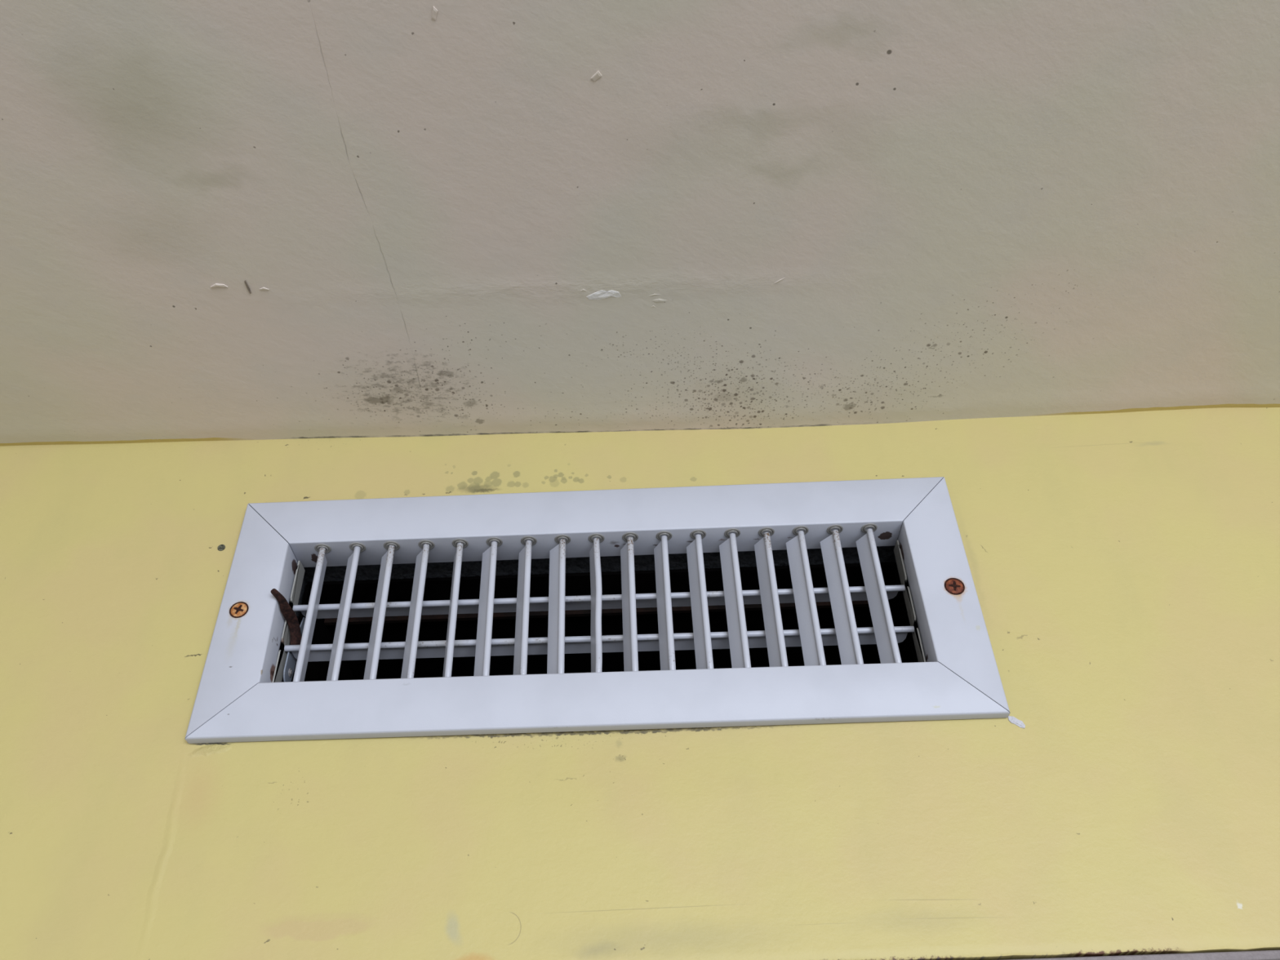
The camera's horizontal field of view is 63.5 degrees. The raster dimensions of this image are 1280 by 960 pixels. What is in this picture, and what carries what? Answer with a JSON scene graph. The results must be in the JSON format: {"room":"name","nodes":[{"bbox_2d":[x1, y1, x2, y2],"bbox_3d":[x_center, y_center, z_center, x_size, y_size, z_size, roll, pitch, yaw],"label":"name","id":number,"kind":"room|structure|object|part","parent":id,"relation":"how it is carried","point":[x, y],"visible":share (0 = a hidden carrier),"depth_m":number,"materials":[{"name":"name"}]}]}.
{"room":"indoor room","nodes":[
{"label":"indoor room","id":0,"kind":"room"},
{"bbox_2d":[0,0,1279,445],"bbox_3d":[-0.046,-0.677,-0.138,3.200,0.049,2.007,-2,-39,0],"label":"ceiling","id":1,"kind":"structure","parent":0,"point":[220,220],"depth_m":0.51,"materials":[{"name":"paint"}]},
{"bbox_2d":[0,407,1279,959],"bbox_3d":[-0.021,0.117,0.583,2.400,0.326,0.114,-2,-39,0],"label":"wall","id":2,"kind":"structure","parent":0,"point":[1125,566],"depth_m":0.49,"materials":[{"name":"yellow paint"}]},
{"bbox_2d":[185,476,1010,743],"bbox_3d":[-0.022,0.074,0.561,0.400,0.148,0.045,-1,-39,-1],"label":"air vent","id":3,"kind":"object","parent":2,"relation":"in","point":[242,695],"visible":1,"depth_m":0.55,"materials":[{"name":"metal"}]},
{"bbox_3d":[-0.207,0.076,0.555,0.030,0.144,0.024,-2,-39,0],"label":"frame rail","id":4,"kind":"part","parent":3,"relation":"part of","materials":[{"name":"white metal"}]},
{"bbox_3d":[-0.189,0.074,0.554,0.006,0.019,0.034,-8,-39,8],"label":"damper lever","id":5,"kind":"part","parent":3,"relation":"part of","materials":[{"name":"brown metal"}]},
{"bbox_3d":[-0.189,0.093,0.566,0.001,0.046,0.017,-2,-39,0],"label":"damper link plate","id":6,"kind":"part","parent":3,"relation":"part of","materials":[{"name":"grey metal"}]},
{"bbox_3d":[-0.175,0.075,0.555,0.004,0.085,0.013,-4,-39,2],"label":"vertical blade","id":7,"kind":"part","parent":3,"relation":"part of","materials":[{"name":"white metal"}]},
{"bbox_3d":[-0.159,0.073,0.554,0.004,0.085,0.013,23,-45,-28],"label":"vertical blade","id":8,"kind":"part","parent":3,"relation":"part of","materials":[{"name":"white metal"}]},
{"bbox_3d":[-0.140,0.073,0.554,0.004,0.085,0.013,24,-45,-29],"label":"vertical blade","id":9,"kind":"part","parent":3,"relation":"part of","materials":[{"name":"white metal"}]},
{"bbox_3d":[-0.121,0.072,0.554,0.004,0.085,0.013,23,-45,-28],"label":"vertical blade","id":10,"kind":"part","parent":3,"relation":"part of","materials":[{"name":"white metal"}]},
{"bbox_3d":[-0.101,0.072,0.554,0.004,0.085,0.013,13,-41,-18],"label":"vertical blade","id":11,"kind":"part","parent":3,"relation":"part of","materials":[{"name":"white metal"}]},
{"bbox_3d":[-0.083,0.071,0.554,0.004,0.085,0.013,26,-47,-31],"label":"vertical blade","id":12,"kind":"part","parent":3,"relation":"part of","materials":[{"name":"white metal"}]},
{"bbox_3d":[-0.063,0.070,0.554,0.004,0.085,0.013,20,-44,-25],"label":"vertical blade","id":13,"kind":"part","parent":3,"relation":"part of","materials":[{"name":"white metal"}]},
{"bbox_3d":[-0.045,0.069,0.554,0.004,0.085,0.013,27,-47,-32],"label":"vertical blade","id":14,"kind":"part","parent":3,"relation":"part of","materials":[{"name":"white metal"}]},
{"bbox_3d":[-0.024,0.069,0.555,0.004,0.085,0.014,11,-41,-17],"label":"vertical blade","id":15,"kind":"part","parent":3,"relation":"part of","materials":[{"name":"white metal"}]},
{"bbox_3d":[-0.024,0.024,0.592,0.399,0.032,0.024,-2,-39,0],"label":"frame rail","id":16,"kind":"part","parent":3,"relation":"part of","materials":[{"name":"white metal"}]},
{"bbox_3d":[-0.021,0.115,0.519,0.400,0.031,0.024,-2,-39,0],"label":"frame rail","id":17,"kind":"part","parent":3,"relation":"part of","materials":[{"name":"white metal"}]},
{"bbox_3d":[-0.022,0.089,0.559,0.339,0.004,0.014,-2,-46,0],"label":"horizontal blade","id":18,"kind":"part","parent":3,"relation":"part of","materials":[{"name":"white metal"}]},
{"bbox_3d":[-0.022,0.068,0.576,0.339,0.004,0.013,-2,-36,0],"label":"horizontal blade","id":19,"kind":"part","parent":3,"relation":"part of","materials":[{"name":"white metal"}]},
{"bbox_3d":[-0.006,0.069,0.554,0.004,0.085,0.013,17,-43,-22],"label":"vertical blade","id":20,"kind":"part","parent":3,"relation":"part of","materials":[{"name":"white metal"}]},
{"bbox_3d":[0.013,0.068,0.554,0.004,0.085,0.013,17,-43,-22],"label":"vertical blade","id":21,"kind":"part","parent":3,"relation":"part of","materials":[{"name":"white metal"}]},
{"bbox_3d":[0.032,0.067,0.554,0.004,0.085,0.013,20,-44,-26],"label":"vertical blade","id":22,"kind":"part","parent":3,"relation":"part of","materials":[{"name":"white metal"}]},
{"bbox_3d":[0.050,0.066,0.554,0.004,0.085,0.013,23,-45,-29],"label":"vertical blade","id":23,"kind":"part","parent":3,"relation":"part of","materials":[{"name":"white metal"}]},
{"bbox_3d":[0.070,0.066,0.554,0.004,0.085,0.013,20,-44,-25],"label":"vertical blade","id":24,"kind":"part","parent":3,"relation":"part of","materials":[{"name":"white metal"}]},
{"bbox_3d":[0.088,0.065,0.554,0.004,0.085,0.013,26,-47,-31],"label":"vertical blade","id":25,"kind":"part","parent":3,"relation":"part of","materials":[{"name":"white metal"}]},
{"bbox_3d":[0.107,0.064,0.554,0.004,0.085,0.013,26,-47,-31],"label":"vertical blade","id":26,"kind":"part","parent":3,"relation":"part of","materials":[{"name":"white metal"}]},
{"bbox_3d":[0.127,0.064,0.555,0.004,0.085,0.013,20,-44,-26],"label":"vertical blade","id":27,"kind":"part","parent":3,"relation":"part of","materials":[{"name":"white metal"}]},
{"bbox_3d":[0.163,0.063,0.556,0.030,0.147,0.024,-2,-39,0],"label":"frame rail","id":28,"kind":"part","parent":3,"relation":"part of","materials":[{"name":"white metal"}]},
{"bbox_2d":[291,561,918,681],"bbox_3d":[-0.018,0.202,0.720,0.349,0.094,0.354,-2,-39,0],"label":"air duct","id":29,"kind":"object","parent":2,"relation":"attached to","point":[577,622],"visible":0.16,"depth_m":0.65,"materials":[{"name":"metal"}]},
{"bbox_2d":[1004,950,1279,959],"bbox_3d":[-0.016,0.246,0.480,2.400,0.004,0.112,-2,-39,0],"label":"trim","id":30,"kind":"structure","parent":2,"relation":"attached to","point":[1262,954],"depth_m":0.44,"materials":[{"name":"grey paint"}]}
]}

